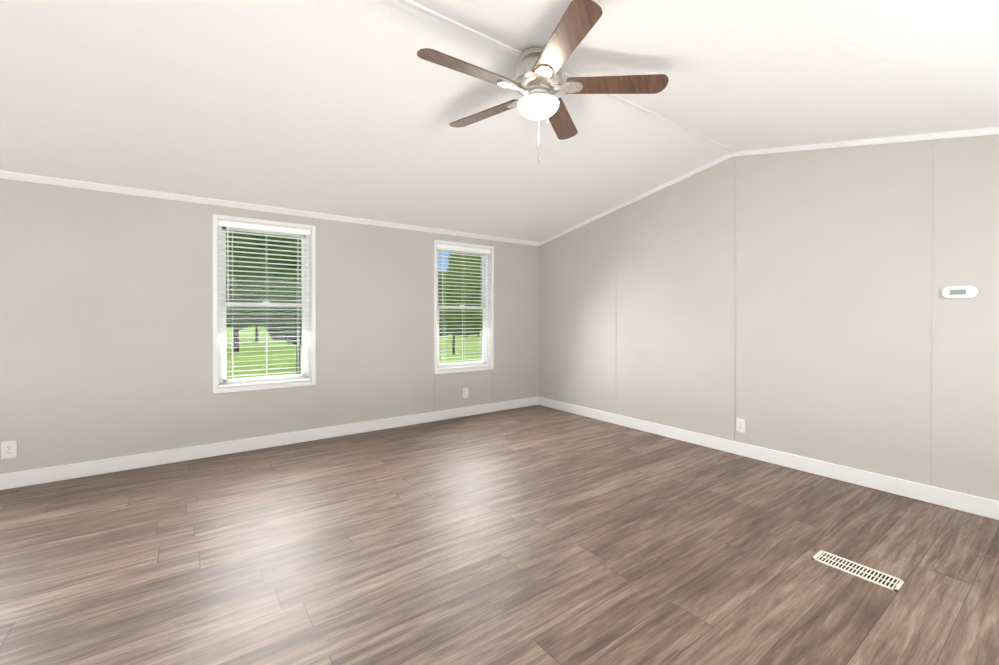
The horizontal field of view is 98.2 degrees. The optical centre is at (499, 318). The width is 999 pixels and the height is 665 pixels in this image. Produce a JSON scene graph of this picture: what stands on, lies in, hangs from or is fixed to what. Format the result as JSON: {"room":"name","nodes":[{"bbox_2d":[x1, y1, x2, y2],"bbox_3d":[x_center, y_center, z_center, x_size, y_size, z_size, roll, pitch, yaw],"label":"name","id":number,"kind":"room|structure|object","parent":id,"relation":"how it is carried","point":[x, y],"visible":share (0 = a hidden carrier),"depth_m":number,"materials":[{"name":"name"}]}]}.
{"room":"empty living room","nodes":[
{"label":"empty living room","id":0,"kind":"room"},
{"bbox_2d":[0,178,538,473],"bbox_3d":[-2.873,0.061,3.751,8.630,2.360,0.120,0,0,-36],"label":"wall","id":1,"kind":"structure","parent":0,"point":[106,325],"depth_m":3.73,"materials":[{"name":"beige paint"}]},
{"bbox_2d":[1,440,16,458],"bbox_3d":[-3.584,0.959,3.159,0.078,0.124,0.010,0,0,-36],"label":"electrical outlet","id":2,"kind":"object","parent":1,"relation":"attached to","point":[8,449],"visible":1,"depth_m":3.16,"materials":[{"name":"white plastic"}]},
{"bbox_2d":[212,205,215,213],"bbox_3d":[-2.567,-0.974,3.890,0.028,0.088,0.005,0,0,-36],"label":"batten","id":3,"kind":"object","parent":1,"relation":"attached to","point":[213,209],"visible":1,"depth_m":3.89,"materials":[{"name":"beige paint"}]},
{"bbox_2d":[213,393,216,442],"bbox_3d":[-2.567,0.897,3.900,0.028,0.455,0.005,0,0,-36],"label":"batten","id":4,"kind":"object","parent":1,"relation":"attached to","point":[214,418],"visible":0.86,"depth_m":3.90,"materials":[{"name":"beige paint"}]},
{"bbox_2d":[212,214,315,393],"bbox_3d":[-2.257,-0.132,4.186,0.872,1.612,0.158,0,0,-36],"label":"window","id":5,"kind":"structure","parent":1,"relation":"in","point":[223,374],"depth_m":4.15,"materials":[{"name":"white plastic"}]},
{"bbox_2d":[218,220,309,387],"bbox_3d":[-2.241,-0.133,4.165,0.780,1.519,0.072,0,0,-36],"label":"window blind","id":6,"kind":"object","parent":5,"relation":"attached to","point":[227,224],"visible":1,"depth_m":4.15,"materials":[{"name":"white plastic"}]},
{"bbox_2d":[0,397,537,489],"bbox_3d":[-2.834,1.183,3.702,8.390,0.115,0.014,0,0,-36],"label":"baseboard","id":7,"kind":"structure","parent":1,"relation":"attached to","point":[51,474],"depth_m":3.94,"materials":[{"name":"white wood"}]},
{"bbox_2d":[0,170,539,245],"bbox_3d":[-2.825,-1.042,3.679,8.390,0.049,0.042,0,0,-36],"label":"crown molding","id":8,"kind":"structure","parent":1,"relation":"attached to","point":[97,186],"depth_m":3.92,"materials":[{"name":"white wood"}]},
{"bbox_2d":[313,385,315,428],"bbox_3d":[-1.884,0.895,4.396,0.028,0.455,0.005,0,0,-36],"label":"batten","id":9,"kind":"object","parent":1,"relation":"attached to","point":[314,406],"visible":0.86,"depth_m":4.39,"materials":[{"name":"beige paint"}]},
{"bbox_2d":[434,374,435,411],"bbox_3d":[-0.774,0.891,5.201,0.028,0.455,0.005,0,0,-36],"label":"batten","id":10,"kind":"object","parent":1,"relation":"attached to","point":[434,392],"visible":1,"depth_m":5.19,"materials":[{"name":"beige paint"}]},
{"bbox_2d":[434,240,493,373],"bbox_3d":[-0.464,-0.138,5.487,0.872,1.612,0.158,0,0,-36],"label":"window","id":11,"kind":"structure","parent":1,"relation":"in","point":[490,312],"depth_m":5.61,"materials":[{"name":"white plastic"}]},
{"bbox_2d":[437,244,489,369],"bbox_3d":[-0.449,-0.140,5.466,0.780,1.519,0.072,0,0,-36],"label":"window blind","id":12,"kind":"object","parent":11,"relation":"attached to","point":[457,248],"visible":0.9,"depth_m":5.46,"materials":[{"name":"white plastic"}]},
{"bbox_2d":[463,388,467,397],"bbox_3d":[-0.427,0.937,5.450,0.078,0.124,0.010,0,0,-36],"label":"electrical outlet","id":13,"kind":"object","parent":1,"relation":"attached to","point":[465,392],"visible":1,"depth_m":5.45,"materials":[{"name":"white plastic"}]},
{"bbox_2d":[492,369,493,402],"bbox_3d":[-0.091,0.888,5.696,0.028,0.455,0.005,0,0,-36],"label":"batten","id":14,"kind":"object","parent":1,"relation":"attached to","point":[492,385],"visible":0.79,"depth_m":5.70,"materials":[{"name":"beige paint"}]},
{"bbox_2d":[0,0,726,241],"bbox_3d":[-2.077,-1.327,2.647,8.630,0.588,2.830,0,0,-36],"label":"ceiling","id":15,"kind":"structure","parent":0,"point":[351,108],"depth_m":2.87,"materials":[{"name":"white paint"}]},
{"bbox_2d":[0,405,998,664],"bbox_3d":[-1.252,1.302,1.523,8.630,0.100,5.640,0,0,-36],"label":"floor","id":16,"kind":"structure","parent":0,"point":[536,535],"depth_m":2.24,"materials":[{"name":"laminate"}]},
{"bbox_2d":[811,550,904,591],"bbox_3d":[1.772,1.246,2.148,0.135,0.005,0.335,0,0,-36],"label":"floor vent","id":17,"kind":"object","parent":16,"relation":"in","point":[885,580],"visible":1,"depth_m":2.13,"materials":[{"name":"beige metal"}]},
{"bbox_2d":[410,0,998,150],"bbox_3d":[-0.421,-1.260,0.365,8.630,0.698,2.810,0,0,-36],"label":"ceiling","id":18,"kind":"structure","parent":0,"point":[742,75],"depth_m":2.19,"materials":[{"name":"white paint"}]},
{"bbox_2d":[380,0,736,154],"bbox_3d":[-1.246,-1.506,1.501,8.390,0.022,0.070,0,0,-36],"label":"trim","id":19,"kind":"structure","parent":18,"relation":"attached to","point":[430,16],"depth_m":2.41,"materials":[{"name":"white wood"}]},
{"bbox_2d":[417,0,668,162],"bbox_3d":[0.249,-1.210,2.509,1.370,0.590,1.335,0,0,20],"label":"ceiling fan","id":20,"kind":"object","parent":19,"relation":"hanging from","point":[537,83],"visible":0.98,"depth_m":2.37,"materials":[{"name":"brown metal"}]},
{"bbox_2d":[539,134,998,500],"bbox_3d":[2.192,-0.169,4.015,0.120,2.817,5.640,0,0,-36],"label":"wall","id":21,"kind":"structure","parent":0,"point":[830,299],"depth_m":3.50,"materials":[{"name":"beige paint"}]},
{"bbox_2d":[614,211,615,413],"bbox_3d":[1.354,-0.070,5.063,0.005,2.377,0.028,0,0,-36],"label":"trim","id":22,"kind":"structure","parent":21,"relation":"attached to","point":[614,312],"depth_m":5.06,"materials":[{"name":"beige paint"}]},
{"bbox_2d":[731,156,734,440],"bbox_3d":[2.147,-0.180,3.970,0.005,2.610,0.028,0,0,-36],"label":"trim","id":23,"kind":"structure","parent":21,"relation":"attached to","point":[733,321],"depth_m":3.97,"materials":[{"name":"beige paint"}]},
{"bbox_2d":[736,418,745,432],"bbox_3d":[2.186,0.968,3.917,0.010,0.124,0.078,0,0,-36],"label":"electrical outlet","id":24,"kind":"object","parent":21,"relation":"attached to","point":[740,424],"visible":1,"depth_m":3.92,"materials":[{"name":"white plastic"}]},
{"bbox_2d":[538,397,998,519],"bbox_3d":[2.138,1.182,3.982,0.014,0.115,5.400,0,0,-36],"label":"baseboard","id":25,"kind":"structure","parent":21,"relation":"attached to","point":[980,506],"depth_m":3.46,"materials":[{"name":"white wood"}]},
{"bbox_2d":[539,127,998,245],"bbox_3d":[2.137,-1.220,3.970,0.014,0.615,5.400,0,0,-36],"label":"crown molding","id":26,"kind":"structure","parent":21,"relation":"attached to","point":[944,135],"depth_m":3.47,"materials":[{"name":"white wood"}]},
{"bbox_2d":[925,140,932,485],"bbox_3d":[2.905,-0.038,2.926,0.005,2.335,0.028,0,0,-36],"label":"trim","id":27,"kind":"structure","parent":21,"relation":"attached to","point":[928,315],"depth_m":2.92,"materials":[{"name":"beige paint"}]},
{"bbox_2d":[942,286,978,297],"bbox_3d":[2.982,-0.171,2.800,0.026,0.078,0.165,0,0,-36],"label":"thermostat","id":28,"kind":"object","parent":21,"relation":"attached to","point":[960,292],"visible":1,"depth_m":2.79,"materials":[{"name":"white plastic"}]},
{"label":"outside","id":29,"kind":"structure","parent":0,"visible":0},
{"bbox_2d":[226,251,449,326],"bbox_3d":[-49.926,-28.257,77.315,190.000,61.750,0.500,0,0,-36],"label":"sky","id":30,"kind":"structure","parent":29,"point":[440,265],"depth_m":103.27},
{"bbox_2d":[226,327,482,378],"bbox_3d":[-24.214,1.897,42.033,150.000,0.200,86.860,0,0,-36],"label":"lawn","id":31,"kind":"structure","parent":29,"point":[250,343],"depth_m":23.34,"materials":[{"name":"green plant"}]},
{"bbox_2d":[226,257,230,287],"bbox_3d":[-16.415,-3.574,20.057,6.815,10.959,5.894,0,0,-36],"label":"tree","id":32,"kind":"object","parent":31,"relation":"on","point":[227,262],"depth_m":20.69,"materials":[{"name":"green plant"}]},
{"bbox_2d":[226,230,265,352],"bbox_3d":[-15.639,-1.925,24.294,7.275,7.619,9.147,0,0,-36],"label":"tree","id":33,"kind":"object","parent":31,"relation":"on","point":[245,314],"depth_m":21.49,"materials":[{"name":"green plant"}]},
{"bbox_2d":[255,322,260,342],"bbox_3d":[-17.704,-1.578,32.306,5.906,6.844,5.102,0,0,-36],"label":"tree","id":34,"kind":"object","parent":31,"relation":"on","point":[256,334],"depth_m":32.35,"materials":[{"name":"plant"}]},
{"bbox_2d":[233,233,301,373],"bbox_3d":[-7.085,-0.940,14.773,3.374,5.746,3.100,0,0,-36],"label":"tree","id":35,"kind":"object","parent":31,"relation":"on","point":[276,322],"depth_m":13.97,"materials":[{"name":"green plant"}]},
{"bbox_2d":[438,259,482,354],"bbox_3d":[-2.476,-0.619,22.584,3.575,5.024,3.864,0,0,-36],"label":"tree","id":36,"kind":"object","parent":31,"relation":"on","point":[458,332],"depth_m":21.27,"materials":[{"name":"green plant"}]},
{"bbox_2d":[449,253,480,266],"bbox_3d":[-0.633,-2.213,35.111,7.333,8.087,6.728,0,0,-36],"label":"tree","id":37,"kind":"object","parent":31,"relation":"on","point":[454,255],"depth_m":32.22,"materials":[{"name":"green plant"}]}
]}

